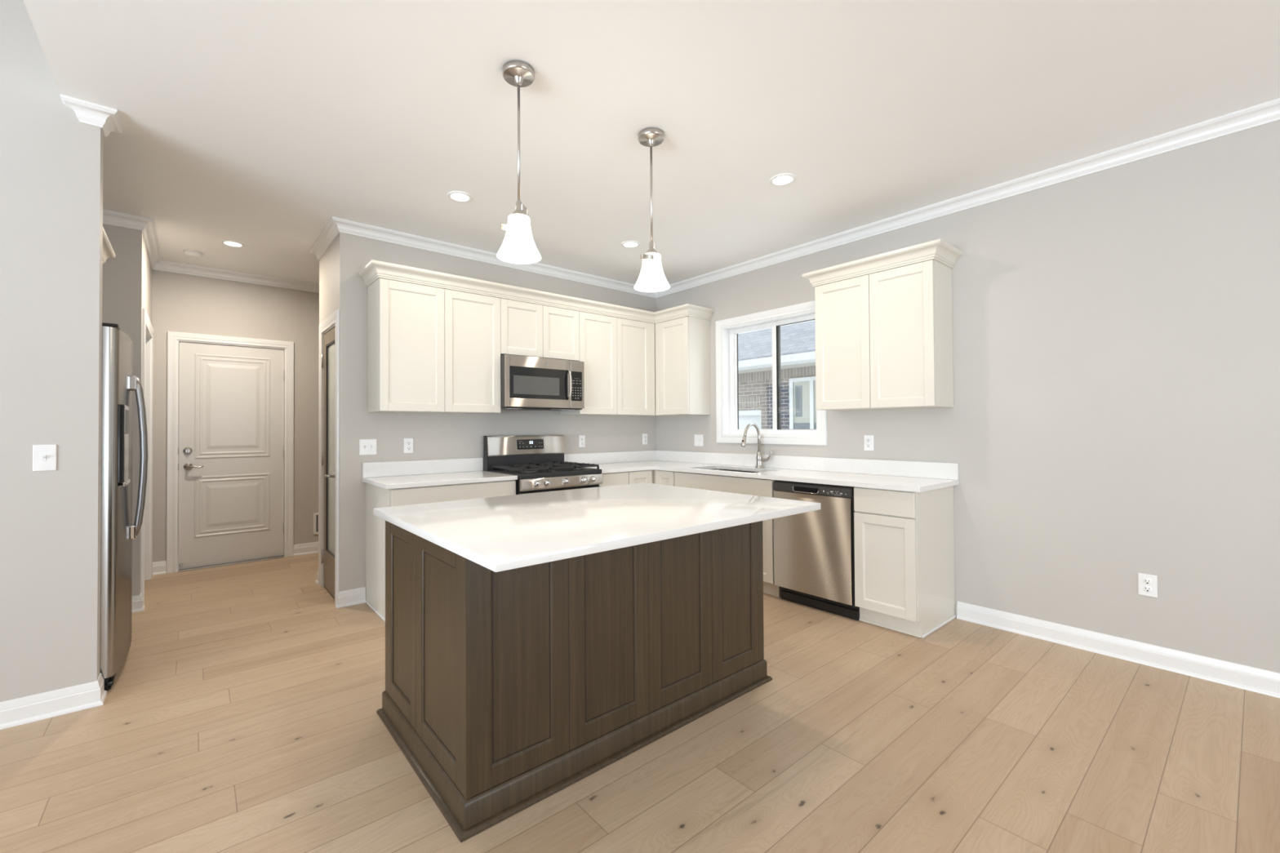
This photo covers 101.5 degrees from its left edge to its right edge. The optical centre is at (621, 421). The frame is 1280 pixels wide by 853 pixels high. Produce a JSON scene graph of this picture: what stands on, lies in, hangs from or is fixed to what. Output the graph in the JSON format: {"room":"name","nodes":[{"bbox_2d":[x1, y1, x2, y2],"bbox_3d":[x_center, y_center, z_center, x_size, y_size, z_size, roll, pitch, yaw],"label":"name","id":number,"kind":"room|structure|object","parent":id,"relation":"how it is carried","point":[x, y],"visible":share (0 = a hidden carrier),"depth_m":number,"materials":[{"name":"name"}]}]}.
{"room":"kitchen","nodes":[
{"label":"kitchen","id":0,"kind":"room"},
{"bbox_2d":[0,0,103,702],"bbox_3d":[-4.151,-1.298,1.109,4.343,5.200,0.099,0,-1,-39],"label":"wall","id":1,"kind":"structure","parent":0,"point":[51,162],"depth_m":2.33,"materials":[{"name":"beige paint"}]},
{"bbox_2d":[32,444,56,471],"bbox_3d":[-2.556,0.160,2.315,0.072,0.116,0.018,0,-1,-39],"label":"light switch","id":2,"kind":"object","parent":1,"relation":"attached to","point":[44,456],"visible":1,"depth_m":2.32,"materials":[{"name":"white plastic"}]},
{"bbox_2d":[0,672,106,729],"bbox_3d":[-4.129,1.246,1.087,4.366,0.110,0.145,0,-1,-39],"label":"baseboard","id":3,"kind":"structure","parent":1,"relation":"attached to","point":[33,708],"depth_m":2.32,"materials":[{"name":"white paint"}]},
{"bbox_2d":[102,226,115,264],"bbox_3d":[-3.287,-0.823,2.620,0.977,0.555,1.225,0,-1,-39],"label":"upper cabinet","id":4,"kind":"object","parent":1,"relation":"attached to","point":[108,251],"visible":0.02,"depth_m":3.23,"materials":[{"name":"beige paint"}]},
{"bbox_2d":[60,93,319,293],"bbox_3d":[-3.175,-1.393,4.182,2.008,0.080,4.638,0,-1,6],"label":"trim","id":5,"kind":"structure","parent":1,"relation":"attached to","point":[107,118],"depth_m":3.88,"materials":[{"name":"white paint"}]},
{"bbox_2d":[102,223,118,324],"bbox_3d":[-3.903,-0.056,3.353,0.977,2.766,0.120,0,-1,-39],"label":"wall","id":6,"kind":"structure","parent":0,"point":[110,268],"depth_m":3.60,"materials":[{"name":"beige paint"}]},
{"bbox_2d":[131,592,145,613],"bbox_3d":[-3.470,1.273,3.640,0.220,0.110,0.095,0,-1,-39],"label":"baseboard","id":7,"kind":"structure","parent":6,"relation":"attached to","point":[138,605],"depth_m":3.66,"materials":[{"name":"white paint"}]},
{"bbox_2d":[118,226,151,595],"bbox_3d":[-3.809,-0.048,4.104,0.120,2.766,1.163,0,-1,-39],"label":"wall","id":8,"kind":"structure","parent":0,"point":[135,268],"depth_m":3.67,"materials":[{"name":"beige paint"}]},
{"bbox_2d":[140,308,153,604],"bbox_3d":[-3.796,0.262,4.101,0.138,2.144,1.000,0,-1,-39],"label":"trim","id":9,"kind":"structure","parent":8,"relation":"attached to","point":[147,327],"depth_m":4.44,"materials":[{"name":"white paint"}]},
{"bbox_2d":[151,269,319,562],"bbox_3d":[-3.431,-0.036,5.242,4.100,2.766,0.120,0,-1,-39],"label":"wall","id":10,"kind":"structure","parent":0,"point":[181,303],"depth_m":5.05,"materials":[{"name":"beige paint"}]},
{"bbox_2d":[152,560,166,575],"bbox_3d":[-4.076,1.287,4.600,0.104,0.110,0.023,0,-1,-39],"label":"baseboard","id":11,"kind":"structure","parent":10,"relation":"attached to","point":[158,567],"depth_m":4.60,"materials":[{"name":"white paint"}]},
{"bbox_2d":[166,331,293,573],"bbox_3d":[-3.708,0.269,4.999,0.965,2.150,0.138,0,-1,-39],"label":"trim","id":12,"kind":"structure","parent":10,"relation":"attached to","point":[173,338],"depth_m":4.76,"materials":[{"name":"white paint"}]},
{"bbox_2d":[177,341,284,572],"bbox_3d":[-3.674,0.309,4.965,0.820,2.070,0.112,0,-1,-39],"label":"door","id":13,"kind":"structure","parent":10,"relation":"in","point":[231,447],"depth_m":4.95,"materials":[{"name":"white paint"}]},
{"bbox_2d":[293,542,318,555],"bbox_3d":[-2.618,1.294,5.794,1.734,0.110,0.023,0,-1,-39],"label":"baseboard","id":14,"kind":"structure","parent":10,"relation":"attached to","point":[308,548],"depth_m":5.31,"materials":[{"name":"white paint"}]},
{"bbox_2d":[313,512,318,534],"bbox_3d":[-3.083,1.047,5.426,0.200,0.220,0.010,0,-1,-39],"label":"air vent","id":15,"kind":"object","parent":10,"relation":"in","point":[315,514],"visible":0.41,"depth_m":5.37,"materials":[{"name":"white paint"}]},
{"bbox_2d":[319,236,337,324],"bbox_3d":[-1.644,-0.053,4.634,1.704,2.766,0.700,0,-1,-39],"label":"wall","id":16,"kind":"structure","parent":0,"point":[328,261],"depth_m":4.08,"materials":[{"name":"beige paint"}]},
{"bbox_2d":[315,569,318,584],"bbox_3d":[-1.847,1.278,4.856,1.727,0.110,0.111,0,-1,-39],"label":"baseboard","id":17,"kind":"structure","parent":16,"relation":"attached to","point":[317,580],"depth_m":4.32,"materials":[{"name":"white paint"}]},
{"bbox_2d":[320,326,335,598],"bbox_3d":[-2.259,0.302,4.019,0.100,2.024,0.509,0,-1,-39],"label":"door","id":18,"kind":"structure","parent":16,"relation":"in","point":[327,555],"depth_m":4.10,"materials":[{"name":"grey paint"}]},
{"bbox_2d":[318,308,339,605],"bbox_3d":[-2.207,0.258,4.055,0.138,2.134,0.695,0,-1,-39],"label":"trim","id":19,"kind":"structure","parent":16,"relation":"attached to","point":[332,321],"depth_m":4.05,"materials":[{"name":"white paint"}]},
{"bbox_2d":[337,232,656,591],"bbox_3d":[-0.849,-0.056,4.768,3.104,2.766,0.100,0,-1,-39],"label":"wall","id":20,"kind":"structure","parent":0,"point":[435,436],"depth_m":4.05,"materials":[{"name":"beige paint"}]},
{"bbox_2d":[335,586,365,608],"bbox_3d":[-1.952,1.266,3.773,0.192,0.110,0.036,0,-1,-39],"label":"baseboard","id":21,"kind":"structure","parent":20,"relation":"attached to","point":[355,596],"depth_m":3.77,"materials":[{"name":"white paint"}]},
{"bbox_2d":[359,439,376,455],"bbox_3d":[-1.866,0.186,3.854,0.118,0.116,0.018,0,-1,-39],"label":"light switch","id":22,"kind":"object","parent":20,"relation":"attached to","point":[366,446],"visible":1,"depth_m":3.85,"materials":[{"name":"white plastic"}]},
{"bbox_2d":[404,438,413,453],"bbox_3d":[-1.645,0.184,4.041,0.072,0.116,0.009,0,-1,-39],"label":"electrical outlet","id":23,"kind":"object","parent":20,"relation":"attached to","point":[408,442],"visible":1,"depth_m":4.04,"materials":[{"name":"white plastic"}]},
{"bbox_2d":[362,457,483,477],"bbox_3d":[-1.533,0.356,4.122,0.934,0.110,0.020,0,-1,-39],"label":"backsplash","id":24,"kind":"structure","parent":20,"relation":"attached to","point":[371,469],"depth_m":4.08,"materials":[{"name":"white stone"}]},
{"bbox_2d":[367,278,500,413],"bbox_3d":[-1.422,-0.534,4.031,0.912,0.925,0.324,0,-1,-39],"label":"upper cabinet","id":25,"kind":"object","parent":20,"relation":"attached to","point":[430,349],"visible":1,"depth_m":3.86,"materials":[{"name":"beige paint"}]},
{"bbox_2d":[358,259,714,324],"bbox_3d":[-0.501,-1.045,4.437,3.062,0.097,0.520,0,-1,-32],"label":"crown molding","id":26,"kind":"structure","parent":25,"relation":"attached to","point":[373,270],"depth_m":4.25,"materials":[{"name":"beige paint"}]},
{"bbox_2d":[500,298,579,360],"bbox_3d":[-0.773,-0.769,4.565,0.768,0.450,0.324,0,-1,-39],"label":"upper cabinet","id":27,"kind":"object","parent":20,"relation":"attached to","point":[526,329],"visible":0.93,"depth_m":4.42,"materials":[{"name":"beige paint"}]},
{"bbox_2d":[500,354,584,410],"bbox_3d":[-0.731,-0.318,4.511,0.764,0.432,0.448,0,-1,-39],"label":"microwave","id":28,"kind":"object","parent":27,"relation":"attached to","point":[526,383],"visible":0.98,"depth_m":4.35,"materials":[{"name":"grey metal"}]},
{"bbox_2d":[578,435,585,447],"bbox_3d":[-0.380,0.188,5.076,0.072,0.116,0.009,0,-1,-39],"label":"electrical outlet","id":29,"kind":"object","parent":20,"relation":"attached to","point":[581,437],"visible":1,"depth_m":5.07,"materials":[{"name":"white plastic"}]},
{"bbox_2d":[564,450,656,464],"bbox_3d":[-0.099,0.362,5.296,1.229,0.110,0.020,0,-1,-39],"label":"backsplash","id":30,"kind":"structure","parent":20,"relation":"attached to","point":[640,455],"depth_m":5.29,"materials":[{"name":"white stone"}]},
{"bbox_2d":[560,311,668,416],"bbox_3d":[0.004,-0.528,5.198,1.239,0.925,0.324,0,-1,-39],"label":"upper cabinet","id":31,"kind":"object","parent":20,"relation":"attached to","point":[618,355],"visible":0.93,"depth_m":4.96,"materials":[{"name":"beige paint"}]},
{"bbox_2d":[642,433,647,444],"bbox_3d":[0.254,0.184,5.596,0.072,0.116,0.009,0,-1,-39],"label":"electrical outlet","id":32,"kind":"object","parent":20,"relation":"attached to","point":[644,435],"visible":1,"depth_m":5.59,"materials":[{"name":"white plastic"}]},
{"bbox_2d":[0,552,1279,852],"bbox_3d":[-0.659,1.274,0.309,8.750,0.001,10.993,0,-1,-39],"label":"floor","id":33,"kind":"structure","parent":0,"point":[239,714],"depth_m":2.02,"materials":[{"name":"brown wood"}]},
{"bbox_2d":[99,322,147,690],"bbox_3d":[-2.989,0.417,2.711,0.787,1.792,0.884,0,-1,-39],"label":"refrigerator","id":34,"kind":"object","parent":33,"relation":"on","point":[117,531],"visible":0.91,"depth_m":2.60,"materials":[{"name":"silver metal"}]},
{"bbox_2d":[364,480,515,622],"bbox_3d":[-1.338,0.879,3.891,0.915,0.878,0.610,0,-1,-39],"label":"base cabinet","id":35,"kind":"object","parent":33,"relation":"on","point":[375,496],"visible":0.13,"depth_m":3.62,"materials":[{"name":"beige paint"}]},
{"bbox_2d":[362,457,517,488],"bbox_3d":[-1.341,0.368,3.886,0.934,0.140,0.628,0,-1,-39],"label":"countertop","id":36,"kind":"structure","parent":35,"relation":"on","point":[410,473],"depth_m":3.92,"materials":[{"name":"white stone"}]},
{"bbox_2d":[483,435,603,494],"bbox_3d":[-0.641,0.708,4.373,0.766,1.188,0.699,0,-1,-39],"label":"gas range","id":37,"kind":"object","parent":33,"relation":"on","point":[538,463],"visible":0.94,"depth_m":4.37,"materials":[{"name":"silver metal"}]},
{"bbox_2d":[488,467,601,479],"bbox_3d":[-0.638,0.417,4.374,0.762,0.036,0.575,0,-1,-39],"label":"cooktop","id":38,"kind":"object","parent":37,"relation":"in","point":[570,473],"depth_m":4.18,"materials":[{"name":"black metal"}]},
{"bbox_2d":[515,478,599,494],"bbox_3d":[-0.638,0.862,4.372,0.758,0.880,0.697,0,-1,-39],"label":"control panel","id":39,"kind":"object","parent":37,"relation":"in","point":[523,486],"depth_m":4.08,"materials":[{"name":"silver metal"}]},
{"bbox_2d":[376,520,772,842],"bbox_3d":[-0.171,0.855,2.483,1.614,0.880,0.954,0,-1,-39],"label":"kitchen island","id":40,"kind":"object","parent":33,"relation":"on","point":[505,691],"visible":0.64,"depth_m":1.95,"materials":[{"name":"brown wood"}]},
{"bbox_2d":[373,482,821,572],"bbox_3d":[-0.092,0.396,2.379,1.629,0.030,1.224,0,-1,-39],"label":"island countertop","id":41,"kind":"structure","parent":40,"relation":"on","point":[497,534],"depth_m":2.06,"materials":[{"name":"white stone"}]},
{"bbox_2d":[599,471,628,486],"bbox_3d":[-0.252,0.884,4.779,0.335,0.878,0.610,0,-1,-39],"label":"base cabinet","id":42,"kind":"object","parent":33,"relation":"on","point":[620,477],"visible":0.05,"depth_m":4.55,"materials":[{"name":"beige paint"}]},
{"bbox_2d":[628,469,675,485],"bbox_3d":[0.313,0.884,5.073,0.909,0.878,0.871,0,-1,-39],"label":"base cabinet","id":43,"kind":"object","parent":33,"relation":"on","point":[653,476],"visible":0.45,"depth_m":4.75,"materials":[{"name":"beige paint"}]},
{"bbox_2d":[564,450,959,492],"bbox_3d":[0.825,0.360,4.183,1.249,0.140,2.912,0,-1,-39],"label":"countertop","id":44,"kind":"structure","parent":43,"relation":"on","point":[896,475],"depth_m":4.14,"materials":[{"name":"white stone"}]},
{"bbox_2d":[688,468,770,479],"bbox_3d":[0.961,0.536,4.475,0.456,0.202,0.756,0,-1,-39],"label":"sink","id":45,"kind":"object","parent":44,"relation":"in","point":[715,468],"visible":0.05,"depth_m":4.60,"materials":[{"name":"metal"}]},
{"bbox_2d":[740,422,772,468],"bbox_3d":[1.155,0.204,4.463,0.277,0.394,0.167,0,-1,-39],"label":"kitchen faucet","id":46,"kind":"object","parent":44,"relation":"on","point":[759,459],"visible":1,"depth_m":4.54,"materials":[{"name":"silver metal"}]},
{"bbox_2d":[755,448,772,468],"bbox_3d":[1.237,0.318,4.528,0.068,0.166,0.167,0,-1,-39],"label":"handle","id":47,"kind":"object","parent":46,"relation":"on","point":[759,459],"depth_m":4.54,"materials":[{"name":"silver metal"}]},
{"bbox_2d":[674,468,782,597],"bbox_3d":[1.029,0.873,4.434,0.610,0.878,1.021,0,-1,-39],"label":"base cabinet","id":48,"kind":"object","parent":33,"relation":"on","point":[760,487],"visible":0.18,"depth_m":3.99,"materials":[{"name":"beige paint"}]},
{"bbox_2d":[773,480,859,620],"bbox_3d":[1.534,0.865,3.794,0.602,0.868,0.597,0,-1,-39],"label":"dishwasher","id":49,"kind":"object","parent":33,"relation":"on","point":[814,551],"visible":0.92,"depth_m":3.57,"materials":[{"name":"silver metal"}]},
{"bbox_2d":[777,480,854,487],"bbox_3d":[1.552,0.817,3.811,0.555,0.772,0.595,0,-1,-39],"label":"control panel","id":50,"kind":"object","parent":49,"relation":"in","point":[777,480],"depth_m":3.64,"materials":[{"name":"black plastic"}]},
{"bbox_2d":[853,485,955,638],"bbox_3d":[1.859,0.857,3.420,0.610,0.878,0.386,0,-1,-39],"label":"base cabinet","id":51,"kind":"object","parent":33,"relation":"on","point":[904,583],"visible":0.95,"depth_m":3.24,"materials":[{"name":"beige paint"}]},
{"bbox_2d":[22,0,1279,284],"bbox_3d":[-0.729,-1.592,0.330,8.850,0.200,11.243,0,-1,-39],"label":"ceiling","id":52,"kind":"structure","parent":0,"point":[255,124],"depth_m":2.43,"materials":[{"name":"white paint"}]},
{"bbox_2d":[182,249,204,257],"bbox_3d":[-3.601,-1.410,4.398,0.136,0.036,0.136,0,-1,-39],"label":"smoke detector","id":53,"kind":"object","parent":52,"relation":"attached to","point":[190,253],"visible":1,"depth_m":4.37,"materials":[{"name":"white plastic"}]},
{"bbox_2d":[220,240,244,247],"bbox_3d":[-3.122,-1.430,4.200,0.155,0.006,0.155,0,-1,-39],"label":"recessed light","id":54,"kind":"object","parent":52,"relation":"in","point":[230,243],"visible":1,"depth_m":4.19,"materials":[{"name":"white paint"}]},
{"bbox_2d":[447,191,472,202],"bbox_3d":[-1.042,-1.450,3.372,0.155,0.006,0.155,0,-1,-39],"label":"recessed light","id":55,"kind":"object","parent":52,"relation":"in","point":[456,196],"visible":1,"depth_m":3.37,"materials":[{"name":"white paint"}]},
{"bbox_2d":[496,60,541,263],"bbox_3d":[-0.428,-1.079,2.184,0.183,0.783,0.183,-1,-1,45],"label":"pendant light","id":56,"kind":"object","parent":52,"relation":"hanging from","point":[518,246],"visible":1,"depth_m":2.16,"materials":[{"name":"white glass"}]},
{"bbox_2d":[621,240,639,248],"bbox_3d":[0.076,-1.446,4.262,0.155,0.006,0.155,0,-1,-39],"label":"recessed light","id":57,"kind":"object","parent":52,"relation":"in","point":[628,244],"visible":1,"depth_m":4.25,"materials":[{"name":"white paint"}]},
{"bbox_2d":[634,128,670,292],"bbox_3d":[0.154,-1.076,2.666,0.183,0.783,0.183,-1,-1,45],"label":"pendant light","id":58,"kind":"object","parent":52,"relation":"hanging from","point":[651,278],"visible":1,"depth_m":2.64,"materials":[{"name":"white glass"}]},
{"bbox_2d":[768,173,795,186],"bbox_3d":[0.977,-1.464,3.163,0.155,0.006,0.155,0,-1,-39],"label":"recessed light","id":59,"kind":"object","parent":52,"relation":"in","point":[781,180],"visible":1,"depth_m":3.16,"materials":[{"name":"white paint"}]},
{"bbox_2d":[655,120,1279,673],"bbox_3d":[3.286,-0.107,2.285,0.150,2.766,9.220,0,-1,-39],"label":"wall","id":60,"kind":"structure","parent":0,"point":[1113,418],"depth_m":2.88,"materials":[{"name":"beige paint"}]},
{"bbox_2d":[655,316,710,415],"bbox_3d":[0.599,-0.531,5.200,0.316,0.925,0.467,0,-1,-39],"label":"upper cabinet","id":61,"kind":"object","parent":60,"relation":"attached to","point":[682,344],"visible":1,"depth_m":5.06,"materials":[{"name":"beige paint"}]},
{"bbox_2d":[694,434,703,446],"bbox_3d":[0.770,0.184,5.223,0.018,0.116,0.118,0,-1,-39],"label":"light switch","id":62,"kind":"object","parent":60,"relation":"attached to","point":[699,438],"visible":1,"depth_m":5.22,"materials":[{"name":"white plastic"}]},
{"bbox_2d":[715,300,826,445],"bbox_3d":[1.333,-0.392,4.657,0.167,1.176,1.131,0,-1,-39],"label":"trim","id":63,"kind":"structure","parent":60,"relation":"attached to","point":[723,327],"depth_m":4.83,"materials":[{"name":"white paint"}]},
{"bbox_2d":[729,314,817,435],"bbox_3d":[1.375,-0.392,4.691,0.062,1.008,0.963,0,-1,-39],"label":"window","id":64,"kind":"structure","parent":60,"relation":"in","point":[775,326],"depth_m":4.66,"materials":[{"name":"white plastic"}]},
{"bbox_2d":[309,97,1279,297],"bbox_3d":[1.730,-1.450,1.577,3.165,0.080,9.861,0,-1,-39],"label":"trim","id":65,"kind":"structure","parent":60,"relation":"attached to","point":[1268,112],"depth_m":3.69,"materials":[{"name":"white paint"}]},
{"bbox_2d":[656,450,958,479],"bbox_3d":[1.300,0.346,4.573,0.020,0.110,2.912,0,-1,-39],"label":"backsplash","id":66,"kind":"structure","parent":60,"relation":"attached to","point":[939,470],"depth_m":4.13,"materials":[{"name":"white stone"}]},
{"bbox_2d":[863,435,873,450],"bbox_3d":[1.852,0.157,3.909,0.009,0.116,0.072,0,-1,-39],"label":"electrical outlet","id":67,"kind":"object","parent":60,"relation":"attached to","point":[868,439],"visible":1,"depth_m":3.91,"materials":[{"name":"white plastic"}]},
{"bbox_2d":[802,238,962,410],"bbox_3d":[1.805,-0.604,3.675,0.382,1.022,0.939,0,-1,-39],"label":"upper cabinet","id":68,"kind":"object","parent":60,"relation":"attached to","point":[884,339],"visible":1,"depth_m":3.50,"materials":[{"name":"beige paint"}]},
{"bbox_2d":[956,600,1279,697],"bbox_3d":[4.149,1.202,1.087,0.023,0.110,6.105,0,-1,-39],"label":"baseboard","id":69,"kind":"structure","parent":60,"relation":"attached to","point":[1260,681],"depth_m":2.80,"materials":[{"name":"white paint"}]},
{"bbox_2d":[1137,573,1157,597],"bbox_3d":[2.785,0.865,2.765,0.009,0.116,0.072,0,-1,-39],"label":"electrical outlet","id":70,"kind":"object","parent":60,"relation":"attached to","point":[1147,584],"visible":1,"depth_m":2.76,"materials":[{"name":"white plastic"}]},
{"bbox_2d":[1142,577,1151,584],"bbox_3d":[2.784,0.845,2.764,0.004,0.033,0.033,0,-1,-39],"label":"receptacle","id":71,"kind":"object","parent":70,"relation":"attached to","point":[1145,580],"depth_m":2.76,"materials":[{"name":"white plastic"}]},
{"bbox_2d":[1142,586,1151,592],"bbox_3d":[2.784,0.884,2.763,0.004,0.033,0.033,0,-1,-39],"label":"receptacle","id":72,"kind":"object","parent":70,"relation":"attached to","point":[1145,588],"depth_m":2.76,"materials":[{"name":"white plastic"}]},
{"label":"outside","id":73,"kind":"structure","parent":0,"visible":0},
{"bbox_2d":[737,320,816,429],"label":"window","id":74,"kind":"structure","parent":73,"point":[797,371],"depth_m":9.44,"materials":[{"name":"grey"}]},
{"bbox_2d":[795,385,802,417],"bbox_3d":[3.146,-0.366,9.264,0.005,0.550,0.130,0,-1,-39],"label":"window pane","id":75,"kind":"object","parent":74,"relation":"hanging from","point":[798,388],"depth_m":9.26,"materials":[{"name":"clear glass"}]},
{"bbox_2d":[793,380,816,422],"bbox_3d":[3.455,-0.352,8.896,0.005,0.730,1.170,0,-1,-39],"label":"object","id":76,"kind":"structure","parent":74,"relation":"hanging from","point":[804,391],"depth_m":9.18,"materials":[{"name":"white"}]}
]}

